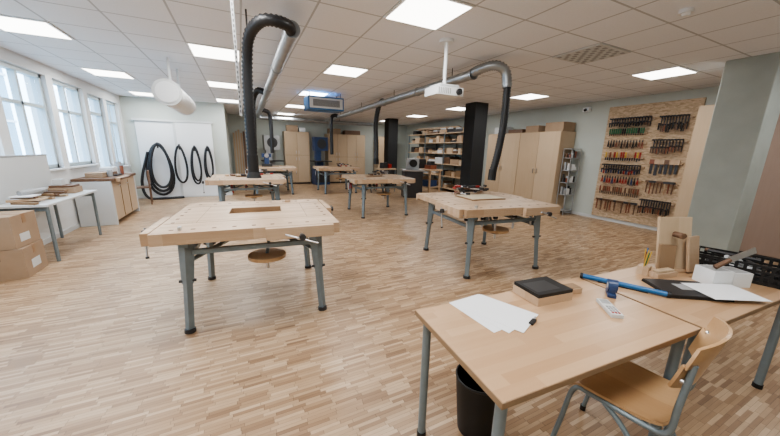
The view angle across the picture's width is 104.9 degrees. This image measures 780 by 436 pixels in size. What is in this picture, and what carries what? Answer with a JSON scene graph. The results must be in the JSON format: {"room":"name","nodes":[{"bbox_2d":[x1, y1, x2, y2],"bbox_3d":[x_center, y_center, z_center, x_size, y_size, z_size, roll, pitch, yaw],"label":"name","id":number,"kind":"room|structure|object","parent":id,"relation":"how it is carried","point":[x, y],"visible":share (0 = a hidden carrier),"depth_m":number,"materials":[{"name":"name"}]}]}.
{"room":"woodworking shop","nodes":[
{"label":"woodworking shop","id":0,"kind":"room"},
{"bbox_2d":[0,46,130,239],"bbox_3d":[-4.619,-0.614,2.862,0.250,2.720,12.300,-5,14,-26],"label":"wall","id":1,"kind":"structure","parent":0,"point":[68,212],"depth_m":5.16,"materials":[{"name":"white paint"}]},
{"bbox_2d":[0,61,69,170],"bbox_3d":[-5.376,-1.445,4.458,0.210,1.500,1.300,-5,14,-26],"label":"window","id":2,"kind":"structure","parent":1,"relation":"in","point":[11,70],"depth_m":4.55,"materials":[{"name":"grey paint"}]},
{"bbox_2d":[43,223,80,244],"bbox_3d":[-4.051,0.897,2.249,0.014,0.070,10.100,-5,14,-26],"label":"baseboard","id":3,"kind":"structure","parent":1,"relation":"attached to","point":[48,240],"depth_m":4.99,"materials":[{"name":"grey"}]},
{"bbox_2d":[52,79,99,168],"bbox_3d":[-5.966,-1.727,5.639,0.210,1.500,1.200,-5,14,-26],"label":"window","id":4,"kind":"structure","parent":1,"relation":"in","point":[61,87],"depth_m":5.73,"materials":[{"name":"white glass"}]},
{"bbox_2d":[87,94,112,166],"bbox_3d":[-6.502,-1.453,6.750,0.160,2.450,0.800,-5,14,-26],"label":"window","id":5,"kind":"structure","parent":1,"relation":"in","point":[96,102],"depth_m":6.92,"materials":[{"name":"glass"}]},
{"bbox_2d":[106,101,130,166],"bbox_3d":[-6.889,-2.079,7.505,0.210,1.580,0.880,-5,14,-26],"label":"window","id":6,"kind":"structure","parent":1,"relation":"in","point":[111,110],"depth_m":7.68,"materials":[{"name":"glass"}]},
{"bbox_2d":[119,96,232,195],"bbox_3d":[-6.725,-2.291,10.039,2.400,2.720,3.200,-5,14,-26],"label":"wall","id":7,"kind":"structure","parent":0,"point":[131,107],"depth_m":8.40,"materials":[{"name":"paint"}]},
{"bbox_2d":[131,118,218,198],"bbox_3d":[-6.065,-1.677,8.620,1.870,2.179,0.085,-5,14,-26],"label":"sliding door","id":8,"kind":"structure","parent":7,"relation":"in","point":[169,133],"depth_m":8.57,"materials":[{"name":"white paint"}]},
{"bbox_2d":[174,144,188,182],"bbox_3d":[-5.963,-1.543,8.557,0.336,1.108,0.167,-5,14,-26],"label":"hose","id":9,"kind":"object","parent":8,"relation":"hanging from","point":[178,145],"visible":1,"depth_m":8.52,"materials":[{"name":"black rubber"}]},
{"bbox_2d":[190,145,201,184],"bbox_3d":[-5.637,-1.534,8.721,0.285,1.124,0.167,-5,14,-26],"label":"hose","id":10,"kind":"object","parent":8,"relation":"hanging from","point":[194,148],"visible":1,"depth_m":8.67,"materials":[{"name":"black rubber"}]},
{"bbox_2d":[204,146,213,177],"bbox_3d":[-5.347,-1.607,8.848,0.254,1.024,0.167,-5,14,-26],"label":"hose","id":11,"kind":"object","parent":8,"relation":"hanging from","point":[207,148],"visible":0.88,"depth_m":8.79,"materials":[{"name":"black rubber"}]},
{"bbox_2d":[228,114,406,180],"bbox_3d":[-2.813,-3.041,13.755,8.350,2.720,0.200,-5,14,-26],"label":"wall","id":12,"kind":"structure","parent":0,"point":[235,122],"depth_m":13.18,"materials":[{"name":"paint"}]},
{"bbox_2d":[0,182,779,435],"bbox_3d":[-0.541,0.043,6.768,10.750,0.100,15.700,-5,14,-26],"label":"floor","id":13,"kind":"structure","parent":0,"point":[94,342],"depth_m":2.43,"materials":[{"name":"beige wood"}]},
{"bbox_2d":[0,239,47,281],"bbox_3d":[-4.374,0.485,3.416,0.486,0.343,0.443,-6,15,-28],"label":"cardboard box","id":14,"kind":"object","parent":13,"relation":"on","point":[24,262],"visible":0.96,"depth_m":3.34,"materials":[{"name":"brown cardboard"}]},
{"bbox_2d":[0,210,40,250],"bbox_3d":[-4.379,0.139,3.343,0.465,0.363,0.423,-4,14,-24],"label":"cardboard box","id":15,"kind":"object","parent":14,"relation":"on","point":[18,229],"visible":1,"depth_m":3.34,"materials":[{"name":"brown cardboard"}]},
{"bbox_2d":[0,190,101,261],"bbox_3d":[-4.773,0.071,4.280,0.550,0.750,1.470,-5,14,-26],"label":"side table","id":16,"kind":"object","parent":13,"relation":"on","point":[43,205],"visible":0.69,"depth_m":3.85,"materials":[{"name":"grey"}]},
{"bbox_2d":[0,154,51,203],"bbox_3d":[-4.929,-0.549,4.009,0.040,0.568,1.350,-5,14,-26],"label":"screen","id":17,"kind":"object","parent":16,"relation":"on","point":[17,172],"visible":0.78,"depth_m":4.01,"materials":[{"name":"grey"}]},
{"bbox_2d":[5,187,67,204],"bbox_3d":[-4.637,-0.328,3.979,0.381,0.163,0.986,-5,14,-26],"label":"scraps","id":18,"kind":"object","parent":16,"relation":"on","point":[29,196],"visible":1,"depth_m":3.78,"materials":[{"name":"brown"}]},
{"bbox_2d":[48,179,82,193],"bbox_3d":[-4.952,-0.491,4.565,0.300,0.208,0.280,-5,14,-26],"label":"box","id":19,"kind":"object","parent":16,"relation":"on","point":[56,183],"visible":0.87,"depth_m":4.50,"materials":[{"name":"wood"}]},
{"bbox_2d":[70,173,139,226],"bbox_3d":[-5.637,-0.426,6.113,0.650,0.870,1.400,-5,14,-26],"label":"base cabinet","id":20,"kind":"object","parent":13,"relation":"on","point":[116,197],"visible":0.95,"depth_m":5.56,"materials":[{"name":"brown wood"}]},
{"bbox_2d":[84,162,123,177],"bbox_3d":[-5.666,-0.986,6.039,0.360,0.248,1.130,-5,14,-26],"label":"supplies","id":21,"kind":"object","parent":20,"relation":"on","point":[118,170],"visible":1,"depth_m":5.96,"materials":[{"name":"cardboard"}]},
{"bbox_2d":[136,170,152,204],"bbox_3d":[-6.330,-0.776,7.626,0.400,0.850,0.400,-8,16,-35],"label":"wooden chair","id":22,"kind":"object","parent":13,"relation":"on","point":[147,171],"visible":0.61,"depth_m":7.60,"materials":[{"name":"brown wood"}]},
{"bbox_2d":[140,142,184,199],"bbox_3d":[-6.377,-1.297,8.344,0.975,1.572,0.281,-5,14,-26],"label":"hose","id":23,"kind":"object","parent":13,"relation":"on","point":[147,163],"visible":0.96,"depth_m":8.29,"materials":[{"name":"black rubber"}]},
{"bbox_2d":[139,199,339,333],"bbox_3d":[-1.341,0.351,3.071,1.555,0.904,1.552,-2,13,-14],"label":"workbench","id":24,"kind":"object","parent":13,"relation":"on","point":[207,223],"visible":1,"depth_m":2.57,"materials":[{"name":"brown wood"}]},
{"bbox_2d":[233,130,247,173],"bbox_3d":[-5.897,-2.449,12.044,0.610,2.111,0.256,-5,14,-26],"label":"planks","id":25,"kind":"object","parent":13,"relation":"on","point":[235,133],"visible":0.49,"depth_m":11.98,"materials":[{"name":"brown wood"}]},
{"bbox_2d":[202,173,286,201],"bbox_3d":[-3.057,-0.474,6.532,1.555,0.904,1.552,-3,13,-18],"label":"workbench","id":26,"kind":"object","parent":13,"relation":"on","point":[274,180],"visible":0.87,"depth_m":6.03,"materials":[{"name":"brown wood"}]},
{"bbox_2d":[245,165,296,194],"bbox_3d":[-3.909,-1.286,10.026,1.555,0.904,1.552,-3,13,-18],"label":"workbench","id":27,"kind":"object","parent":13,"relation":"on","point":[280,169],"visible":0.58,"depth_m":9.70,"materials":[{"name":"brown wood"}]},
{"bbox_2d":[261,153,271,166],"bbox_3d":[-4.091,-1.927,9.944,0.320,0.430,0.260,-5,14,-26],"label":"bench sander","id":28,"kind":"object","parent":27,"relation":"on","point":[266,156],"visible":0.95,"depth_m":9.87,"materials":[{"name":"blue metal"}]},
{"bbox_2d":[261,135,283,184],"bbox_3d":[-4.723,-2.309,12.067,0.750,1.950,0.600,-8,16,-35],"label":"saw","id":29,"kind":"object","parent":13,"relation":"on","point":[265,138],"visible":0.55,"depth_m":11.84,"materials":[{"name":"grey metal"}]},
{"bbox_2d":[282,131,310,183],"bbox_3d":[-3.975,-2.558,12.795,1.000,2.150,0.588,-5,14,-26],"label":"tall cabinet","id":30,"kind":"object","parent":13,"relation":"on","point":[296,150],"visible":0.91,"depth_m":12.55,"materials":[{"name":"brown wood"}]},
{"bbox_2d":[310,137,331,184],"bbox_3d":[-2.928,-2.412,12.710,0.750,1.950,0.600,-8,16,-35],"label":"saw","id":31,"kind":"object","parent":13,"relation":"on","point":[319,144],"visible":0.74,"depth_m":12.53,"materials":[{"name":"blue metal"}]},
{"bbox_2d":[313,166,360,193],"bbox_3d":[-1.911,-1.395,10.712,1.555,0.904,1.552,-3,13,-18],"label":"workbench","id":32,"kind":"object","parent":13,"relation":"on","point":[342,170],"visible":0.98,"depth_m":10.23,"materials":[{"name":"brown wood"}]},
{"bbox_2d":[324,134,364,182],"bbox_3d":[-2.034,-2.689,13.641,1.700,2.120,0.628,-5,14,-26],"label":"tall cabinet","id":33,"kind":"object","parent":13,"relation":"on","point":[348,149],"visible":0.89,"depth_m":13.33,"materials":[{"name":"brown wood"}]},
{"bbox_2d":[285,125,359,134],"bbox_3d":[-2.844,-3.794,12.989,3.150,0.275,0.400,-5,14,-26],"label":"storage boxes","id":34,"kind":"object","parent":33,"relation":"on","point":[295,128],"visible":0.8,"depth_m":12.98,"materials":[{"name":"cardboard"}]},
{"bbox_2d":[373,136,383,173],"bbox_3d":[-0.226,-2.853,14.596,1.000,2.100,0.588,-5,14,-26],"label":"tall cabinet","id":35,"kind":"object","parent":13,"relation":"on","point":[381,139],"visible":0.07,"depth_m":14.16,"materials":[{"name":"brown wood"}]},
{"bbox_2d":[342,174,415,218],"bbox_3d":[-0.320,-0.584,7.300,1.555,0.904,1.552,-2,13,-16],"label":"workbench","id":36,"kind":"object","parent":13,"relation":"on","point":[358,179],"visible":0.97,"depth_m":6.86,"materials":[{"name":"brown wood"}]},
{"bbox_2d":[375,163,395,191],"bbox_3d":[-0.163,-1.495,10.990,0.600,1.050,0.500,-10,17,-40],"label":"workbench","id":37,"kind":"object","parent":13,"relation":"on","point":[383,166],"visible":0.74,"depth_m":10.80,"materials":[{"name":"brown wood"}]},
{"bbox_2d":[400,158,424,197],"bbox_3d":[0.721,-1.324,9.872,0.700,1.250,0.660,0,13,-6],"label":"machine","id":38,"kind":"object","parent":13,"relation":"on","point":[412,170],"visible":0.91,"depth_m":9.64,"materials":[{"name":"grey metal"}]},
{"bbox_2d":[419,159,442,192],"bbox_3d":[1.268,-1.493,10.790,0.600,1.200,1.100,-8,16,-35],"label":"table","id":39,"kind":"object","parent":13,"relation":"on","point":[428,183],"visible":0.51,"depth_m":10.49,"materials":[{"name":"brown wood"}]},
{"bbox_2d":[408,131,463,190],"bbox_3d":[2.009,-2.323,12.265,0.630,2.200,4.120,-5,14,-26],"label":"shelf","id":40,"kind":"object","parent":13,"relation":"on","point":[444,133],"visible":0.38,"depth_m":11.70,"materials":[{"name":"brown wood"}]},
{"bbox_2d":[411,126,463,186],"bbox_3d":[2.007,-2.497,12.205,0.498,2.304,3.950,-5,14,-26],"label":"lumber","id":41,"kind":"object","parent":40,"relation":"on","point":[447,160],"visible":0.56,"depth_m":11.79,"materials":[{"name":"brown wood"}]},
{"bbox_2d":[456,364,494,435],"bbox_3d":[0.477,1.005,1.643,0.256,0.336,0.256,-5,14,-26],"label":"waste bin","id":42,"kind":"object","parent":13,"relation":"on","point":[475,408],"visible":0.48,"depth_m":1.56,"materials":[{"name":"black plastic"}]},
{"bbox_2d":[416,191,560,278],"bbox_3d":[1.262,0.147,4.241,1.555,0.904,1.552,-1,13,-12],"label":"workbench","id":43,"kind":"object","parent":13,"relation":"on","point":[486,205],"visible":0.98,"depth_m":3.81,"materials":[{"name":"brown wood"}]},
{"bbox_2d":[453,185,488,194],"bbox_3d":[1.272,-0.441,4.610,0.611,0.129,0.385,-5,14,-26],"label":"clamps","id":44,"kind":"object","parent":43,"relation":"on","point":[475,188],"visible":0.98,"depth_m":4.59,"materials":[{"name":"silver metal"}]},
{"bbox_2d":[484,133,520,194],"bbox_3d":[3.572,-1.513,9.193,0.588,2.050,1.220,-5,14,-26],"label":"tall cabinet","id":45,"kind":"object","parent":13,"relation":"on","point":[505,180],"visible":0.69,"depth_m":8.89,"materials":[{"name":"brown wood"}]},
{"bbox_2d":[514,131,575,211],"bbox_3d":[4.105,-1.258,8.125,0.588,2.050,1.200,-5,14,-26],"label":"tall cabinet","id":46,"kind":"object","parent":13,"relation":"on","point":[540,156],"visible":0.73,"depth_m":7.79,"materials":[{"name":"brown wood"}]},
{"bbox_2d":[495,122,575,133],"bbox_3d":[3.917,-2.488,8.390,0.450,0.218,2.300,-5,14,-26],"label":"storage boxes","id":47,"kind":"object","parent":46,"relation":"on","point":[553,126],"visible":0.65,"depth_m":7.66,"materials":[{"name":"cardboard"}]},
{"bbox_2d":[415,278,700,435],"bbox_3d":[0.774,0.839,1.516,1.176,0.730,0.603,-4,14,-22],"label":"desk","id":48,"kind":"object","parent":13,"relation":"on","point":[576,339],"visible":0.87,"depth_m":1.29,"materials":[{"name":"brown wood"}]},
{"bbox_2d":[450,294,537,332],"bbox_3d":[0.532,0.463,1.486,0.311,0.003,0.362,-6,15,-29],"label":"paper sheets","id":49,"kind":"object","parent":48,"relation":"on","point":[495,315],"visible":1,"depth_m":1.46,"materials":[{"name":"white paper"}]},
{"bbox_2d":[513,276,572,306],"bbox_3d":[0.841,0.400,1.658,0.240,0.064,0.180,-3,14,-20],"label":"box","id":50,"kind":"object","parent":48,"relation":"on","point":[540,291],"visible":1,"depth_m":1.61,"materials":[{"name":"brown wood"}]},
{"bbox_2d":[563,283,582,293],"bbox_3d":[1.034,0.405,1.721,0.100,0.036,0.070,-2,13,-16],"label":"block","id":51,"kind":"object","parent":48,"relation":"on","point":[577,289],"visible":0.54,"depth_m":1.70,"materials":[{"name":"brown wood"}]},
{"bbox_2d":[596,298,623,318],"bbox_3d":[1.119,0.458,1.530,0.052,0.022,0.170,4,13,11],"label":"remote control","id":52,"kind":"object","parent":48,"relation":"on","point":[613,312],"visible":1,"depth_m":1.51,"materials":[{"name":"grey plastic"}]},
{"bbox_2d":[605,278,618,298],"bbox_3d":[1.250,0.389,1.690,0.046,0.091,0.105,8,15,28],"label":"tape dispenser","id":53,"kind":"object","parent":48,"relation":"on","point":[612,285],"visible":1,"depth_m":1.66,"materials":[{"name":"blue plastic"}]},
{"bbox_2d":[556,148,581,214],"bbox_3d":[4.463,-0.905,7.531,0.350,1.640,0.220,-5,14,-26],"label":"rack","id":54,"kind":"object","parent":13,"relation":"on","point":[566,190],"visible":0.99,"depth_m":7.46,"materials":[{"name":"grey metal"}]},
{"bbox_2d":[550,317,732,435],"bbox_3d":[1.139,0.808,1.413,0.470,0.851,0.490,-8,16,-36],"label":"chair","id":55,"kind":"object","parent":13,"relation":"on","point":[628,387],"visible":0.9,"depth_m":1.32,"materials":[{"name":"beige wood"}]},
{"bbox_2d":[581,263,779,429],"bbox_3d":[1.879,0.764,1.958,1.186,0.730,0.603,-4,14,-23],"label":"desk","id":56,"kind":"object","parent":13,"relation":"on","point":[699,313],"visible":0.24,"depth_m":1.66,"materials":[{"name":"brown wood"}]},
{"bbox_2d":[580,273,670,297],"bbox_3d":[1.388,0.397,1.793,0.430,0.036,0.035,10,16,35],"label":"bar","id":57,"kind":"object","parent":56,"relation":"on","point":[643,289],"visible":1,"depth_m":1.76,"materials":[{"name":"blue plastic"}]},
{"bbox_2d":[636,248,651,275],"bbox_3d":[1.695,0.289,1.989,0.103,0.174,0.060,-8,16,-35],"label":"pencil holder","id":58,"kind":"object","parent":56,"relation":"on","point":[642,269],"visible":1,"depth_m":1.98,"materials":[{"name":"brown wood"}]},
{"bbox_2d":[648,267,677,278],"bbox_3d":[1.790,0.360,1.968,0.180,0.050,0.060,-2,13,-16],"label":"wooden block","id":59,"kind":"object","parent":56,"relation":"on","point":[661,273],"depth_m":1.95,"materials":[{"name":"beige wood"}]},
{"bbox_2d":[647,217,699,272],"bbox_3d":[1.970,0.184,2.040,0.298,0.368,0.135,0,13,-4],"label":"wooden jig","id":60,"kind":"object","parent":56,"relation":"on","point":[677,249],"visible":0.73,"depth_m":2.04,"materials":[{"name":"beige wood"}]},
{"bbox_2d":[642,278,734,301],"bbox_3d":[1.736,0.419,1.766,0.320,0.020,0.230,3,13,6],"label":"folder","id":61,"kind":"object","parent":56,"relation":"on","point":[678,290],"visible":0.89,"depth_m":1.75,"materials":[{"name":"black plastic"}]},
{"bbox_2d":[682,283,772,301],"bbox_3d":[1.906,0.420,1.714,0.297,0.001,0.210,2,13,2],"label":"paper sheet","id":62,"kind":"object","parent":61,"relation":"on","point":[715,291],"visible":1,"depth_m":1.70,"materials":[{"name":"white paper"}]},
{"bbox_2d":[692,265,753,287],"bbox_3d":[2.075,0.361,1.875,0.240,0.101,0.120,1,13,-1],"label":"box","id":63,"kind":"object","parent":56,"relation":"on","point":[707,274],"visible":0.84,"depth_m":1.82,"materials":[{"name":"white cardboard"}]},
{"bbox_2d":[713,247,756,268],"bbox_3d":[2.097,0.246,1.819,0.213,0.151,0.028,3,13,7],"label":"saw","id":64,"kind":"object","parent":63,"relation":"on","point":[751,251],"visible":1,"depth_m":1.82,"materials":[{"name":"silver metal"}]},
{"bbox_2d":[699,246,779,289],"bbox_3d":[2.336,0.313,2.029,0.274,0.140,0.396,-10,17,-40],"label":"storage basket","id":65,"kind":"object","parent":56,"relation":"on","point":[752,264],"visible":0.64,"depth_m":1.98,"materials":[{"name":"black plastic"}]},
{"bbox_2d":[673,104,714,216],"bbox_3d":[5.567,-0.707,5.169,0.588,2.350,0.620,-5,14,-26],"label":"tall cabinet","id":66,"kind":"object","parent":13,"relation":"on","point":[705,112],"visible":0.08,"depth_m":5.17,"materials":[{"name":"brown wood"}]},
{"bbox_2d":[739,114,779,262],"bbox_3d":[6.098,-0.404,4.113,0.588,2.250,1.800,-5,14,-26],"label":"tall cabinet","id":67,"kind":"object","parent":13,"relation":"on","point":[762,231],"visible":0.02,"depth_m":4.48,"materials":[{"name":"brown paint"}]},
{"bbox_2d":[0,0,779,124],"bbox_3d":[-0.476,-2.707,6.145,10.750,0.100,15.700,-5,14,-26],"label":"ceiling","id":68,"kind":"structure","parent":0,"point":[135,38],"depth_m":3.60,"materials":[{"name":"tile"}]},
{"bbox_2d":[0,14,74,39],"bbox_3d":[-3.954,-2.072,3.246,0.600,0.015,0.600,-5,14,-26],"label":"panel light","id":69,"kind":"object","parent":68,"relation":"in","point":[7,23],"depth_m":3.25,"materials":[{"name":"white plastic"}]},
{"bbox_2d":[79,67,134,78],"bbox_3d":[-5.002,-2.573,5.347,0.600,0.015,0.600,-5,14,-26],"label":"panel light","id":70,"kind":"object","parent":68,"relation":"in","point":[99,72],"depth_m":5.29,"materials":[{"name":"white plastic"}]},
{"bbox_2d":[151,57,195,114],"bbox_3d":[-3.353,-2.038,4.691,0.346,0.693,1.490,-5,14,-26],"label":"drum","id":71,"kind":"object","parent":68,"relation":"hanging from","point":[167,92],"depth_m":4.13,"materials":[{"name":"white plastic"}]},
{"bbox_2d":[185,42,240,61],"bbox_3d":[-2.336,-2.209,4.021,0.600,0.015,0.600,-5,14,-26],"label":"panel light","id":72,"kind":"object","parent":68,"relation":"in","point":[199,50],"depth_m":3.95,"materials":[{"name":"white plastic"}]},
{"bbox_2d":[206,80,240,88],"bbox_3d":[-3.384,-2.710,6.122,0.600,0.015,0.600,-5,14,-26],"label":"panel light","id":73,"kind":"object","parent":68,"relation":"in","point":[210,83],"depth_m":6.04,"materials":[{"name":"white plastic"}]},
{"bbox_2d":[230,0,242,115],"bbox_3d":[-1.249,-1.335,2.432,0.022,0.970,0.007,-5,14,-26],"label":"strip","id":74,"kind":"object","parent":68,"relation":"hanging from","point":[231,1],"visible":1,"depth_m":2.44,"materials":[{"name":"white metal"}]},
{"bbox_2d":[256,20,300,119],"bbox_3d":[-2.853,-2.737,6.833,0.633,0.254,9.391,-4,14,-22],"label":"duct","id":75,"kind":"object","parent":68,"relation":"attached to","point":[286,42],"visible":0.88,"depth_m":3.67,"materials":[{"name":"grey metal"}]},
{"bbox_2d":[253,87,263,143],"bbox_3d":[-2.684,-1.907,6.173,0.506,1.466,0.146,6,13,18],"label":"hose","id":76,"kind":"object","parent":75,"relation":"attached to","point":[258,90],"visible":0.38,"depth_m":6.01,"materials":[{"name":"black"}]},
{"bbox_2d":[262,108,273,152],"bbox_3d":[-3.798,-2.680,9.255,0.120,1.334,0.452,9,15,29],"label":"hose","id":77,"kind":"object","parent":75,"relation":"attached to","point":[267,111],"visible":0.91,"depth_m":9.34,"materials":[{"name":"black plastic"}]},
{"bbox_2d":[241,9,295,177],"bbox_3d":[-1.106,-1.102,2.712,0.536,1.500,0.443,-1,13,-12],"label":"hose","id":78,"kind":"object","parent":75,"relation":"attached to","point":[259,21],"visible":0.96,"depth_m":2.69,"materials":[{"name":"black plastic"}]},
{"bbox_2d":[298,90,328,96],"bbox_3d":[-1.765,-2.848,6.897,0.600,0.015,0.600,-5,14,-26],"label":"panel light","id":79,"kind":"object","parent":68,"relation":"in","point":[303,92],"depth_m":6.78,"materials":[{"name":"white plastic"}]},
{"bbox_2d":[304,91,343,112],"bbox_3d":[-1.518,-2.652,6.879,0.800,0.380,0.528,-5,14,-26],"label":"filter","id":80,"kind":"object","parent":68,"relation":"attached to","point":[312,103],"visible":1,"depth_m":6.69,"materials":[{"name":"blue plastic"}]},
{"bbox_2d":[274,116,373,125],"bbox_3d":[-2.512,-3.898,11.987,4.000,0.254,0.148,-5,14,-26],"label":"duct","id":81,"kind":"object","parent":68,"relation":"attached to","point":[275,118],"visible":0.9,"depth_m":11.80,"materials":[{"name":"grey metal"}]},
{"bbox_2d":[322,64,369,77],"bbox_3d":[-0.717,-2.347,4.796,0.600,0.015,0.600,-5,14,-26],"label":"panel light","id":82,"kind":"object","parent":68,"relation":"in","point":[335,69],"depth_m":4.73,"materials":[{"name":"white plastic"}]},
{"bbox_2d":[326,68,477,121],"bbox_3d":[-0.618,-2.891,7.744,0.150,0.254,8.301,-5,14,-25],"label":"duct","id":83,"kind":"object","parent":68,"relation":"attached to","point":[465,76],"visible":0.86,"depth_m":5.68,"materials":[{"name":"grey metal"}]},
{"bbox_2d":[329,113,337,154],"bbox_3d":[-1.872,-2.829,10.137,0.334,1.341,0.162,1,13,-4],"label":"hose","id":84,"kind":"object","parent":83,"relation":"attached to","point":[332,116],"visible":0.94,"depth_m":10.05,"materials":[{"name":"black"}]},
{"bbox_2d":[373,98,382,163],"bbox_3d":[-0.256,-2.049,7.174,0.202,1.512,0.488,-5,14,-26],"label":"hose","id":85,"kind":"object","parent":83,"relation":"attached to","point":[377,112],"visible":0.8,"depth_m":7.28,"materials":[{"name":"black"}]},
{"bbox_2d":[470,60,511,180],"bbox_3d":[1.294,-1.308,4.132,0.626,1.551,0.233,9,15,30],"label":"hose","id":86,"kind":"object","parent":83,"relation":"attached to","point":[502,68],"visible":0.98,"depth_m":3.98,"materials":[{"name":"black plastic"}]},
{"bbox_2d":[383,0,475,30],"bbox_3d":[0.331,-1.846,2.696,0.600,0.015,0.600,-5,14,-26],"label":"panel light","id":87,"kind":"object","parent":68,"relation":"in","point":[428,14],"depth_m":2.67,"materials":[{"name":"white plastic"}]},
{"bbox_2d":[425,37,462,99],"bbox_3d":[0.640,-1.705,3.424,0.360,0.600,0.295,-5,14,-26],"label":"ceiling projector","id":88,"kind":"object","parent":68,"relation":"hanging from","point":[443,90],"depth_m":3.40,"materials":[{"name":"white plastic"}]},
{"bbox_2d":[510,93,548,99],"bbox_3d":[3.060,-2.668,6.605,0.600,0.015,0.600,-5,14,-26],"label":"panel light","id":89,"kind":"object","parent":68,"relation":"in","point":[529,96],"depth_m":6.53,"materials":[{"name":"white plastic"}]},
{"bbox_2d":[552,43,630,64],"bbox_3d":[2.490,-2.028,3.730,0.600,0.019,0.600,-5,14,-26],"label":"ceiling vent","id":90,"kind":"object","parent":68,"relation":"in","point":[599,51],"depth_m":3.68,"materials":[{"name":"beige metal"}]},
{"bbox_2d":[630,66,699,79],"bbox_3d":[4.108,-2.167,4.505,0.600,0.015,0.600,-5,14,-26],"label":"panel light","id":91,"kind":"object","parent":68,"relation":"in","point":[677,70],"depth_m":4.45,"materials":[{"name":"white plastic"}]},
{"bbox_2d":[678,7,694,17],"bbox_3d":[2.520,-1.746,2.555,0.100,0.050,0.100,-5,14,-26],"label":"smoke detector","id":92,"kind":"object","parent":68,"relation":"attached to","point":[685,12],"visible":1,"depth_m":2.53,"materials":[{"name":"white plastic"}]},
{"bbox_2d":[384,118,397,185],"bbox_3d":[0.027,-2.668,12.405,0.420,2.720,0.400,-5,14,-26],"label":"column","id":93,"kind":"structure","parent":0,"point":[391,125],"depth_m":12.16,"materials":[{"name":"black paint"}]},
{"bbox_2d":[459,102,488,191],"bbox_3d":[2.211,-1.625,8.030,0.420,2.720,0.400,-5,14,-26],"label":"column","id":94,"kind":"structure","parent":0,"point":[476,113],"depth_m":7.81,"materials":[{"name":"black paint"}]},
{"bbox_2d":[405,86,719,226],"bbox_3d":[4.236,-1.735,8.728,0.200,2.720,15.300,-5,14,-26],"label":"wall","id":95,"kind":"structure","parent":0,"point":[590,128],"depth_m":7.48,"materials":[{"name":"paint"}]},
{"bbox_2d":[564,211,656,230],"bbox_3d":[5.135,0.055,6.918,0.014,0.070,2.400,-5,14,-26],"label":"baseboard","id":96,"kind":"structure","parent":95,"relation":"attached to","point":[573,212],"depth_m":6.88,"materials":[{"name":"grey wood"}]},
{"bbox_2d":[591,97,706,226],"bbox_3d":[5.294,-1.124,6.345,0.038,2.470,1.590,-5,14,-26],"label":"board","id":97,"kind":"object","parent":95,"relation":"attached to","point":[687,106],"visible":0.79,"depth_m":6.24,"materials":[{"name":"beige wood"}]},
{"bbox_2d":[595,197,638,214],"bbox_3d":[5.083,-0.268,6.781,0.087,0.272,0.880,-5,14,-26],"label":"mallet","id":98,"kind":"object","parent":97,"relation":"hanging from","point":[597,199],"visible":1,"depth_m":6.73,"materials":[{"name":"brown wood"}]},
{"bbox_2d":[598,185,641,197],"bbox_3d":[5.099,-0.596,6.699,0.078,0.185,0.860,-5,14,-26],"label":"hand tools","id":99,"kind":"object","parent":97,"relation":"attached to","point":[601,188],"visible":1,"depth_m":6.65,"materials":[{"name":"brown wood"}]},
{"bbox_2d":[600,175,641,185],"bbox_3d":[5.097,-0.837,6.664,0.076,0.179,0.820,-5,14,-26],"label":"pliers","id":100,"kind":"object","parent":97,"relation":"hanging from","point":[602,177],"visible":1,"depth_m":6.62,"materials":[{"name":"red metal"}]},
{"bbox_2d":[601,164,644,174],"bbox_3d":[5.068,-1.067,6.595,0.152,0.221,0.820,-5,14,-26],"label":"clamps","id":101,"kind":"object","parent":97,"relation":"attached to","point":[631,171],"visible":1,"depth_m":6.53,"materials":[{"name":"black metal"}]},
{"bbox_2d":[609,116,655,127],"bbox_3d":[5.095,-2.029,6.367,0.152,0.203,0.840,-5,14,-26],"label":"clamps","id":102,"kind":"object","parent":97,"relation":"attached to","point":[616,121],"visible":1,"depth_m":6.32,"materials":[{"name":"black metal"}]},
{"bbox_2d":[637,198,674,216],"bbox_3d":[5.375,-0.208,6.107,0.152,0.307,0.580,-5,14,-26],"label":"clamps","id":103,"kind":"object","parent":97,"relation":"attached to","point":[641,199],"visible":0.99,"depth_m":6.06,"materials":[{"name":"black metal"}]},
{"bbox_2d":[644,180,677,194],"bbox_3d":[5.413,-0.604,6.032,0.087,0.270,0.540,-5,14,-26],"label":"hammer","id":104,"kind":"object","parent":97,"relation":"hanging from","point":[647,182],"visible":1,"depth_m":6.00,"materials":[{"name":"brown wood"}]},
{"bbox_2d":[648,159,682,175],"bbox_3d":[5.428,-0.992,5.946,0.074,0.314,0.540,-5,14,-26],"label":"saw","id":105,"kind":"object","parent":97,"relation":"attached to","point":[666,163],"visible":1,"depth_m":5.91,"materials":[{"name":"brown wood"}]},
{"bbox_2d":[649,139,688,153],"bbox_3d":[5.398,-1.390,5.848,0.152,0.286,0.560,-5,14,-26],"label":"clamps","id":106,"kind":"object","parent":97,"relation":"attached to","point":[664,149],"visible":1,"depth_m":5.84,"materials":[{"name":"brown metal"}]},
{"bbox_2d":[657,114,694,131],"bbox_3d":[5.419,-1.801,5.732,0.152,0.314,0.510,-5,14,-26],"label":"clamps","id":107,"kind":"object","parent":97,"relation":"attached to","point":[677,124],"visible":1,"depth_m":5.69,"materials":[{"name":"black metal"}]},
{"bbox_2d":[687,52,779,259],"bbox_3d":[4.621,-0.671,4.072,0.480,2.720,0.470,-5,14,-26],"label":"column","id":108,"kind":"structure","parent":0,"point":[746,112],"depth_m":3.89,"materials":[{"name":"paint"}]},
{"label":"outside","id":109,"kind":"structure","parent":0,"visible":0},
{"bbox_3d":[-19.248,0.954,2.049,27.000,0.050,60.000,-5,14,-26],"label":"ground","id":110,"kind":"structure","parent":109,"visible":0},
{"bbox_2d":[0,68,22,154],"bbox_3d":[-17.754,-2.634,4.796,0.600,7.200,35.000,-5,14,-26],"label":"neighbouring building","id":111,"kind":"structure","parent":110,"relation":"on","point":[11,122],"depth_m":19.75,"materials":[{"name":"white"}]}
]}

